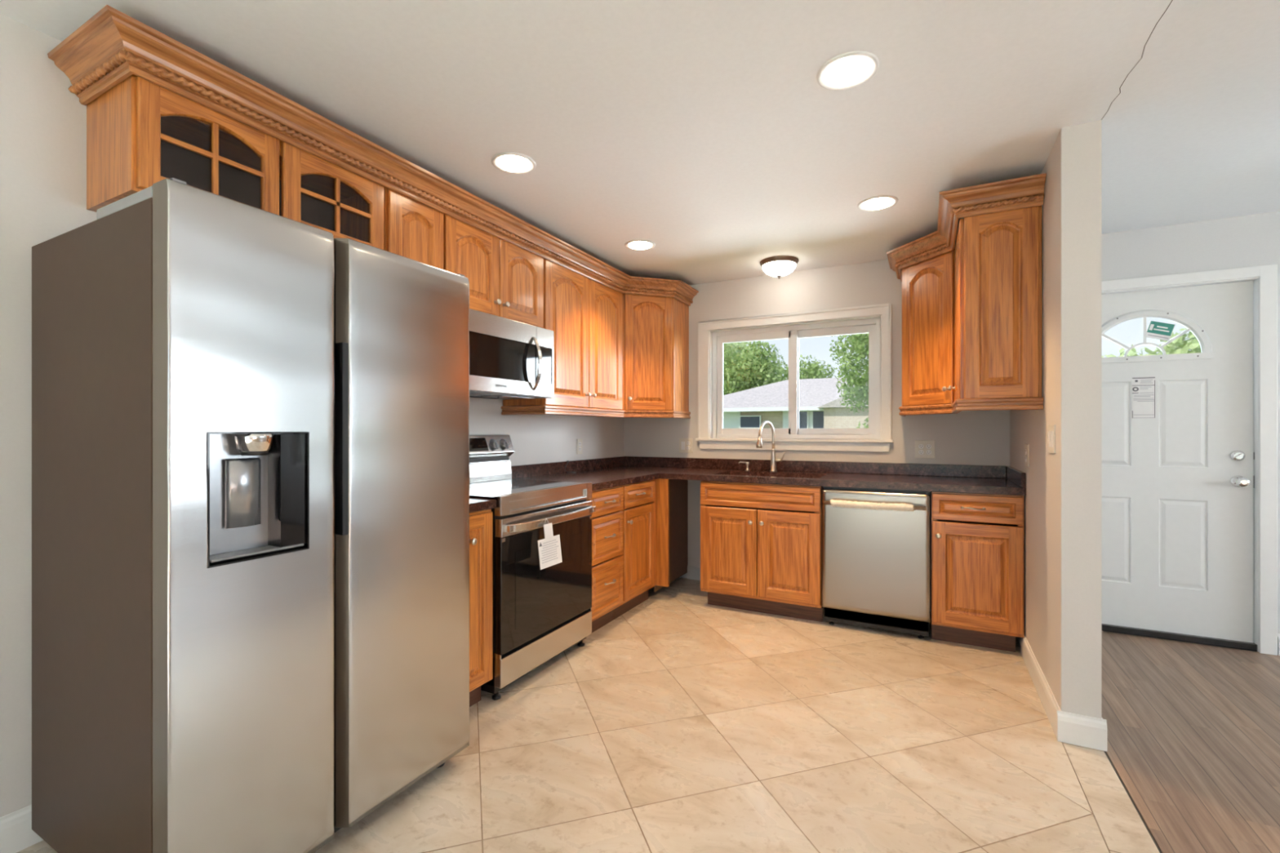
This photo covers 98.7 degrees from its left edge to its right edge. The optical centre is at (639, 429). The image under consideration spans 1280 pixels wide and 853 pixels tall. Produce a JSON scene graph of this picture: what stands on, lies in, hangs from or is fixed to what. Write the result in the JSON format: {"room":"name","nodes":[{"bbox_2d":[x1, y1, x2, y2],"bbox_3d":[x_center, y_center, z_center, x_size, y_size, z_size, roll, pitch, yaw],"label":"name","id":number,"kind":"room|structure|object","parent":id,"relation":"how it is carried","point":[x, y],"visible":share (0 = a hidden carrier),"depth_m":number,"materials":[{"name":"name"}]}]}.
{"room":"kitchen","nodes":[
{"label":"kitchen","id":0,"kind":"room"},
{"bbox_2d":[0,13,624,817],"bbox_3d":[-1.729,0.067,1.923,0.140,2.917,6.900,0,0,28],"label":"wall","id":1,"kind":"structure","parent":0,"point":[43,124],"depth_m":1.62,"materials":[{"name":"paint"}]},
{"bbox_2d":[0,804,43,852],"bbox_3d":[-2.284,1.167,0.695,0.014,0.115,3.910,0,0,28],"label":"baseboard","id":2,"kind":"structure","parent":1,"relation":"attached to","point":[17,834],"depth_m":1.59,"materials":[{"name":"white paint"}]},
{"bbox_2d":[86,74,384,249],"bbox_3d":[-1.408,-0.866,2.027,0.327,0.342,0.835,0,0,28],"label":"upper cabinet","id":3,"kind":"object","parent":1,"relation":"attached to","point":[141,133],"visible":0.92,"depth_m":1.90,"materials":[{"name":"brown wood"}]},
{"bbox_2d":[384,186,443,269],"bbox_3d":[-1.126,-0.586,2.531,0.359,0.902,0.309,0,0,28],"label":"upper cabinet","id":4,"kind":"object","parent":1,"relation":"attached to","point":[414,230],"visible":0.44,"depth_m":2.44,"materials":[{"name":"brown wood"}]},
{"bbox_2d":[443,213,543,328],"bbox_3d":[-0.876,-0.814,3.008,0.359,0.447,0.759,0,0,28],"label":"upper cabinet","id":5,"kind":"object","parent":1,"relation":"attached to","point":[506,279],"visible":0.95,"depth_m":2.91,"materials":[{"name":"brown wood"}]},
{"bbox_2d":[469,308,554,399],"bbox_3d":[-0.834,-0.379,2.991,0.448,0.415,0.754,0,0,28],"label":"microwave","id":6,"kind":"object","parent":5,"relation":"attached to","point":[509,359],"visible":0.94,"depth_m":2.92,"materials":[{"name":"silver metal"}]},
{"bbox_2d":[502,258,622,409],"bbox_3d":[-0.477,-0.586,3.772,0.359,0.902,0.955,0,0,28],"label":"upper cabinet","id":7,"kind":"object","parent":1,"relation":"attached to","point":[584,315],"visible":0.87,"depth_m":3.65,"materials":[{"name":"brown wood"}]},
{"bbox_2d":[501,404,690,418],"bbox_3d":[-0.147,-0.121,3.890,1.689,0.056,0.334,0,0,-44],"label":"rail","id":8,"kind":"object","parent":7,"relation":"attached to","point":[533,409],"visible":1,"depth_m":3.67,"materials":[{"name":"brown wood"}]},
{"bbox_2d":[576,439,582,453],"bbox_3d":[-0.460,0.127,4.190,0.009,0.115,0.072,0,0,28],"label":"outlet","id":9,"kind":"object","parent":1,"relation":"attached to","point":[579,442],"visible":1,"depth_m":4.18,"materials":[{"name":"white paint"}]},
{"bbox_2d":[16,577,1109,852],"bbox_3d":[-0.416,1.375,1.237,2.822,0.300,6.600,0,0,28],"label":"floor","id":10,"kind":"structure","parent":0,"point":[682,723],"depth_m":2.08,"materials":[{"name":"tile"}]},
{"bbox_2d":[31,177,469,852],"bbox_3d":[-1.201,0.327,1.820,0.831,1.797,0.914,0,0,28],"label":"refrigerator","id":11,"kind":"object","parent":10,"relation":"on","point":[251,424],"visible":1,"depth_m":1.46,"materials":[{"name":"metal"}]},
{"bbox_2d":[469,509,492,706],"bbox_3d":[-1.000,0.790,2.438,0.669,0.870,0.353,0,0,28],"label":"base cabinet","id":12,"kind":"object","parent":10,"relation":"on","point":[480,522],"visible":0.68,"depth_m":2.39,"materials":[{"name":"brown wood"}]},
{"bbox_2d":[469,497,496,512],"bbox_3d":[-1.010,0.290,2.446,0.647,0.120,0.360,0,0,28],"label":"countertop","id":13,"kind":"structure","parent":12,"relation":"on","point":[476,504],"depth_m":2.39,"materials":[{"name":"brown laminate"}]},
{"bbox_2d":[469,434,595,700],"bbox_3d":[-0.710,0.626,2.927,0.726,1.197,0.762,0,0,28],"label":"range","id":14,"kind":"object","parent":10,"relation":"on","point":[538,615],"visible":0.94,"depth_m":2.73,"materials":[{"name":"black glass"}]},
{"bbox_2d":[469,479,582,500],"bbox_3d":[-0.722,0.310,2.934,0.588,0.014,0.762,0,0,28],"label":"cooktop","id":15,"kind":"object","parent":14,"relation":"in","point":[493,489],"depth_m":2.87,"materials":[{"name":"black glass"}]},
{"bbox_2d":[537,518,562,569],"bbox_3d":[-0.436,0.536,2.629,0.033,0.225,0.170,0,0,28],"label":"paper tag","id":16,"kind":"object","parent":14,"relation":"hanging from","point":[549,548],"visible":1,"depth_m":2.62,"materials":[{"name":"white paper"}]},
{"bbox_2d":[541,539,558,563],"bbox_3d":[-0.429,0.578,2.624,0.001,0.091,0.141,-8,-4,27],"label":"print","id":17,"kind":"object","parent":16,"relation":"attached to","point":[553,540],"depth_m":2.62},
{"bbox_2d":[586,485,623,632],"bbox_3d":[-0.462,0.790,3.464,0.672,0.870,0.408,0,0,28],"label":"base cabinet","id":18,"kind":"object","parent":10,"relation":"on","point":[607,520],"visible":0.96,"depth_m":3.33,"materials":[{"name":"brown wood"}]},
{"bbox_2d":[613,478,687,619],"bbox_3d":[-0.085,0.788,4.142,0.712,0.874,1.136,0,0,28],"label":"base cabinet","id":19,"kind":"object","parent":10,"relation":"on","point":[655,554],"visible":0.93,"depth_m":3.88,"materials":[{"name":"brown wood"}]},
{"bbox_2d":[511,456,1026,495],"bbox_3d":[0.753,0.290,3.474,2.820,0.120,1.554,0,0,28],"label":"countertop","id":20,"kind":"structure","parent":19,"relation":"on","point":[611,472],"depth_m":3.72,"materials":[{"name":"brown stone"}]},
{"bbox_2d":[564,460,576,472],"bbox_3d":[-0.511,0.268,3.985,0.078,0.086,0.060,0,0,28],"label":"cable","id":21,"kind":"object","parent":20,"relation":"on","point":[566,460],"visible":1,"depth_m":3.98,"materials":[{"name":"black plastic"}]},
{"bbox_2d":[738,461,750,471],"bbox_3d":[0.793,0.275,4.173,0.093,0.072,0.035,0,0,-24],"label":"soap dispenser","id":22,"kind":"object","parent":20,"relation":"on","point":[746,463],"visible":1,"depth_m":4.17,"materials":[{"name":"silver metal"}]},
{"bbox_2d":[755,420,785,471],"bbox_3d":[0.936,0.121,4.038,0.257,0.380,0.107,0,0,-30],"label":"faucet","id":23,"kind":"object","parent":20,"relation":"on","point":[759,445],"visible":1,"depth_m":4.08,"materials":[{"name":"silver metal"}]},
{"bbox_2d":[700,480,823,622],"bbox_3d":[0.911,0.790,3.886,0.805,0.870,0.669,0,0,28],"label":"base cabinet","id":24,"kind":"object","parent":10,"relation":"on","point":[761,544],"visible":0.98,"depth_m":3.61,"materials":[{"name":"brown wood"}]},
{"bbox_2d":[822,485,930,639],"bbox_3d":[1.524,0.788,3.527,0.602,0.874,0.683,0,0,28],"label":"dishwasher","id":25,"kind":"object","parent":10,"relation":"on","point":[876,542],"visible":1,"depth_m":3.28,"materials":[{"name":"silver metal"}]},
{"bbox_2d":[930,491,1023,652],"bbox_3d":[2.006,0.790,3.312,0.440,0.870,0.672,0,0,28],"label":"base cabinet","id":26,"kind":"object","parent":10,"relation":"on","point":[977,539],"visible":0.98,"depth_m":3.05,"materials":[{"name":"brown wood"}]},
{"bbox_2d":[0,0,1279,285],"bbox_3d":[1.540,-1.292,0.254,7.480,0.200,6.970,0,0,28],"label":"ceiling","id":27,"kind":"structure","parent":0,"point":[706,132],"depth_m":1.98,"materials":[{"name":"paint"}]},
{"bbox_2d":[491,152,536,174],"bbox_3d":[-0.564,-1.185,2.455,0.196,0.014,0.196,0,0,28],"label":"recessed light","id":28,"kind":"object","parent":27,"relation":"in","point":[508,162],"visible":1,"depth_m":2.44,"materials":[{"name":"white plastic"}]},
{"bbox_2d":[625,240,655,250],"bbox_3d":[0.001,-1.185,3.539,0.196,0.014,0.196,0,0,28],"label":"recessed light","id":29,"kind":"object","parent":27,"relation":"in","point":[637,245],"visible":1,"depth_m":3.52,"materials":[{"name":"white plastic"}]},
{"bbox_2d":[760,255,799,279],"bbox_3d":[0.985,-1.130,3.889,0.268,0.124,0.268,0,0,28],"label":"ceiling light","id":30,"kind":"object","parent":27,"relation":"attached to","point":[778,266],"visible":1,"depth_m":3.81,"materials":[{"name":"white glass"}]},
{"bbox_2d":[816,50,879,90],"bbox_3d":[0.689,-1.185,1.825,0.196,0.014,0.196,0,0,28],"label":"recessed light","id":31,"kind":"object","parent":27,"relation":"in","point":[851,69],"visible":1,"depth_m":1.81,"materials":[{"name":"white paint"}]},
{"bbox_2d":[857,195,897,211],"bbox_3d":[1.250,-1.185,2.889,0.196,0.014,0.196,0,0,28],"label":"recessed light","id":32,"kind":"object","parent":27,"relation":"in","point":[884,202],"visible":1,"depth_m":2.87,"materials":[{"name":"white plastic"}]},
{"bbox_2d":[1101,0,1173,119],"bbox_3d":[1.212,-1.191,1.012,0.032,0.001,2.466,0,0,28],"label":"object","id":33,"kind":"structure","parent":27,"relation":"attached to","point":[1171,0],"depth_m":1.74,"materials":[{"name":"white paint"}]},
{"bbox_2d":[624,259,1009,611],"bbox_3d":[1.196,0.067,4.208,2.927,2.917,0.160,0,0,28],"label":"wall","id":34,"kind":"structure","parent":0,"point":[969,437],"depth_m":4.03,"materials":[{"name":"paint"}]},
{"bbox_2d":[622,293,688,411],"bbox_3d":[-0.006,-0.586,4.403,0.609,0.902,0.602,0,0,28],"label":"upper cabinet","id":35,"kind":"object","parent":34,"relation":"attached to","point":[655,329],"visible":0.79,"depth_m":4.20,"materials":[{"name":"brown wood"}]},
{"bbox_2d":[47,4,698,306],"bbox_3d":[-0.643,-1.077,3.065,0.418,0.112,3.608,0,0,33],"label":"crown molding","id":36,"kind":"structure","parent":35,"relation":"attached to","point":[112,46],"depth_m":1.90,"materials":[{"name":"brown wood"}]},
{"bbox_2d":[679,438,692,453],"bbox_3d":[0.378,0.130,4.539,0.118,0.118,0.011,0,0,28],"label":"switch plate","id":37,"kind":"object","parent":34,"relation":"attached to","point":[685,444],"visible":1,"depth_m":4.54,"materials":[{"name":"white paint"}]},
{"bbox_2d":[680,441,684,449],"bbox_3d":[0.356,0.130,4.547,0.034,0.068,0.006,0,0,28],"label":"switch","id":38,"kind":"object","parent":37,"relation":"attached to","point":[682,443],"depth_m":4.55,"materials":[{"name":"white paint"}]},
{"bbox_2d":[687,564,700,580],"bbox_3d":[0.548,1.167,4.448,0.355,0.115,0.014,0,0,28],"label":"baseboard","id":39,"kind":"structure","parent":34,"relation":"attached to","point":[693,571],"depth_m":4.50,"materials":[{"name":"paint"}]},
{"bbox_2d":[695,303,893,452],"bbox_3d":[1.137,-0.362,4.197,1.460,1.031,0.175,0,0,28],"label":"window","id":40,"kind":"structure","parent":34,"relation":"in","point":[875,320],"depth_m":4.18,"materials":[{"name":"white paint"}]},
{"bbox_2d":[915,440,934,458],"bbox_3d":[1.934,0.132,3.727,0.120,0.120,0.009,0,0,28],"label":"outlet","id":41,"kind":"object","parent":34,"relation":"attached to","point":[923,449],"visible":1,"depth_m":3.72,"materials":[{"name":"white paint"}]},
{"bbox_2d":[918,444,924,448],"bbox_3d":[1.912,0.113,3.735,0.033,0.033,0.003,0,0,28],"label":"socket","id":42,"kind":"object","parent":41,"relation":"attached to","point":[920,446],"depth_m":3.73,"materials":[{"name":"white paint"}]},
{"bbox_2d":[918,449,924,454],"bbox_3d":[1.912,0.151,3.735,0.033,0.033,0.003,0,0,28],"label":"socket","id":43,"kind":"object","parent":41,"relation":"attached to","point":[920,451],"depth_m":3.73,"materials":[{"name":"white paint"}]},
{"bbox_2d":[925,444,931,448],"bbox_3d":[1.953,0.113,3.714,0.033,0.033,0.003,0,0,28],"label":"socket","id":44,"kind":"object","parent":41,"relation":"attached to","point":[927,446],"depth_m":3.71,"materials":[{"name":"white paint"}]},
{"bbox_2d":[925,449,931,454],"bbox_3d":[1.953,0.151,3.714,0.033,0.033,0.003,0,0,28],"label":"socket","id":45,"kind":"object","parent":41,"relation":"attached to","point":[927,451],"depth_m":3.71,"materials":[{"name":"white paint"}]},
{"bbox_2d":[902,248,955,406],"bbox_3d":[1.949,-0.586,3.381,0.610,0.902,0.602,0,0,28],"label":"upper cabinet","id":46,"kind":"object","parent":34,"relation":"attached to","point":[928,286],"visible":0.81,"depth_m":3.30,"materials":[{"name":"brown wood"}]},
{"bbox_2d":[886,173,1046,282],"bbox_3d":[1.622,-1.077,3.124,0.405,0.112,1.406,0,0,-1],"label":"crown molding","id":47,"kind":"structure","parent":46,"relation":"attached to","point":[1026,192],"depth_m":2.61,"materials":[{"name":"brown wood"}]},
{"bbox_2d":[898,397,1043,416],"bbox_3d":[1.676,-0.121,3.139,0.319,0.056,1.312,0,0,0],"label":"rail","id":48,"kind":"object","parent":46,"relation":"attached to","point":[1009,403],"visible":1,"depth_m":2.61,"materials":[{"name":"brown wood"}]},
{"bbox_2d":[1009,120,1102,719],"bbox_3d":[2.082,0.017,2.835,0.125,2.417,1.571,0,0,28],"label":"wall","id":49,"kind":"structure","parent":0,"point":[1063,499],"depth_m":2.16,"materials":[{"name":"paint"}]},
{"bbox_2d":[948,205,1041,399],"bbox_3d":[1.798,-0.586,2.819,0.359,0.902,0.535,0,0,28],"label":"upper cabinet","id":50,"kind":"object","parent":49,"relation":"attached to","point":[998,255],"visible":0.94,"depth_m":2.58,"materials":[{"name":"brown wood"}]},
{"bbox_2d":[1024,444,1029,466],"bbox_3d":[2.039,0.133,2.898,0.009,0.116,0.115,0,0,28],"label":"outlet","id":51,"kind":"object","parent":49,"relation":"attached to","point":[1026,446],"visible":1,"depth_m":2.87,"materials":[{"name":"white paint"}]},
{"bbox_2d":[1020,633,1061,738],"bbox_3d":[1.877,1.167,2.593,0.014,0.115,0.951,0,0,28],"label":"baseboard","id":52,"kind":"structure","parent":49,"relation":"attached to","point":[1051,706],"depth_m":2.49,"materials":[{"name":"white paint"}]},
{"bbox_2d":[1048,424,1055,453],"bbox_3d":[1.735,0.038,2.318,0.011,0.118,0.120,0,0,28],"label":"switch plate","id":53,"kind":"object","parent":49,"relation":"attached to","point":[1051,428],"visible":1,"depth_m":2.29,"materials":[{"name":"white paint"}]},
{"bbox_2d":[1048,431,1050,446],"bbox_3d":[1.744,0.038,2.339,0.006,0.068,0.034,0,0,28],"label":"switch","id":54,"kind":"object","parent":53,"relation":"attached to","point":[1049,434],"depth_m":2.33,"materials":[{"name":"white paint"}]},
{"bbox_2d":[1049,431,1053,447],"bbox_3d":[1.722,0.038,2.299,0.006,0.068,0.034,0,0,28],"label":"switch","id":55,"kind":"object","parent":53,"relation":"attached to","point":[1051,432],"depth_m":2.29,"materials":[{"name":"white paint"}]},
{"bbox_2d":[1057,710,1107,751],"bbox_3d":[1.715,1.167,2.133,0.153,0.115,0.014,0,0,28],"label":"baseboard","id":56,"kind":"structure","parent":49,"relation":"attached to","point":[1079,730],"depth_m":2.13,"materials":[{"name":"white paint"}]},
{"bbox_2d":[1062,742,1110,852],"bbox_3d":[0.484,1.375,-0.087,0.004,0.299,5.089,0,0,28],"label":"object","id":57,"kind":"structure","parent":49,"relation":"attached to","point":[1062,742],"depth_m":1.81,"materials":[{"name":"tile"}]},
{"bbox_2d":[1103,751,1162,852],"bbox_3d":[0.601,1.377,-0.148,0.008,0.296,5.089,0,0,28],"label":"trim","id":58,"kind":"structure","parent":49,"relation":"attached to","point":[1108,758],"depth_m":1.79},
{"bbox_2d":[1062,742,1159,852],"bbox_3d":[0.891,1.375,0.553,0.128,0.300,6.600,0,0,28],"label":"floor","id":59,"kind":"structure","parent":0,"point":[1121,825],"depth_m":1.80,"materials":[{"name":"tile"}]},
{"bbox_2d":[1102,631,1279,852],"bbox_3d":[2.865,1.375,-0.366,4.278,0.300,6.800,0,0,28],"label":"floor","id":60,"kind":"structure","parent":0,"point":[1193,730],"depth_m":2.18,"materials":[{"name":"brown wood"}]},
{"bbox_2d":[1102,210,1279,652],"bbox_3d":[4.476,0.067,2.561,4.413,2.917,0.160,0,0,28],"label":"wall","id":61,"kind":"structure","parent":0,"point":[1249,240],"depth_m":3.14,"materials":[{"name":"paint"}]},
{"bbox_2d":[1102,264,1277,655],"bbox_3d":[3.021,0.161,3.297,1.075,2.127,0.184,0,0,28],"label":"door","id":62,"kind":"structure","parent":61,"relation":"in","point":[1189,491],"depth_m":3.18,"materials":[{"name":"paint"}]},
{"bbox_2d":[1132,377,1155,418],"bbox_3d":[3.008,-0.191,3.281,0.105,0.245,0.002,0,0,28],"label":"paper notice","id":63,"kind":"object","parent":62,"relation":"attached to","point":[1143,388],"visible":1,"depth_m":3.28,"materials":[{"name":"white paper"}]},
{"bbox_2d":[1146,320,1175,341],"bbox_3d":[3.081,-0.587,3.255,0.140,0.130,0.002,0,0,28],"label":"sticker","id":64,"kind":"object","parent":62,"relation":"attached to","point":[1156,330],"visible":1,"depth_m":3.25,"materials":[{"name":"paper"}]},
{"bbox_2d":[1153,328,1168,332],"bbox_3d":[3.087,-0.590,3.252,0.071,0.029,0.001,0,0,28],"label":"print","id":65,"kind":"object","parent":64,"relation":"attached to","point":[1155,330],"depth_m":3.25,"materials":[{"name":"paper"}]},
{"bbox_2d":[1277,633,1279,655],"bbox_3d":[4.116,1.167,2.651,1.455,0.115,0.014,0,0,28],"label":"baseboard","id":66,"kind":"structure","parent":61,"relation":"attached to","point":[1278,634],"depth_m":2.98,"materials":[{"name":"white paint"}]},
{"label":"outside","id":67,"kind":"structure","parent":0,"visible":0},
{"bbox_3d":[11.444,1.825,26.970,120.000,0.300,130.000,0,0,28],"label":"ground","id":68,"kind":"structure","parent":67,"visible":0},
{"bbox_2d":[724,341,766,364],"bbox_3d":[8.802,-4.696,58.719,9.775,12.750,9.115,0,0,28],"label":"tree","id":69,"kind":"object","parent":68,"relation":"on","point":[739,347],"visible":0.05,"depth_m":57.38,"materials":[{"name":"green plant"}]},
{"bbox_2d":[723,340,786,395],"bbox_3d":[8.154,-2.575,42.383,5.252,8.508,6.993,0,0,-39],"label":"tree","id":70,"kind":"object","parent":68,"relation":"on","point":[749,371],"visible":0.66,"depth_m":40.54,"materials":[{"name":"green plant"}]},
{"bbox_2d":[723,376,868,428],"bbox_3d":[9.936,-0.690,32.611,14.900,4.730,9.400,0,0,28],"label":"house","id":71,"kind":"structure","parent":68,"relation":"on","point":[820,406],"depth_m":30.26,"materials":[{"name":"beige brick"}]},
{"bbox_2d":[767,354,835,382],"bbox_3d":[13.988,-2.476,47.191,6.052,8.312,7.116,0,0,45],"label":"tree","id":72,"kind":"object","parent":68,"relation":"on","point":[814,371],"visible":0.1,"depth_m":46.15,"materials":[{"name":"green plant"}]},
{"bbox_2d":[829,333,868,428],"bbox_3d":[8.225,-1.765,19.495,2.820,6.884,3.007,0,0,30],"label":"tree","id":73,"kind":"object","parent":68,"relation":"on","point":[859,343],"visible":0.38,"depth_m":19.31,"materials":[{"name":"green plant"}]},
{"bbox_2d":[1102,328,1200,357],"bbox_3d":[11.521,-0.302,12.534,4.074,3.969,3.170,0,0,-7],"label":"tree","id":74,"kind":"object","parent":68,"relation":"on","point":[1182,346],"visible":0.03,"depth_m":11.75,"materials":[{"name":"green plant"}]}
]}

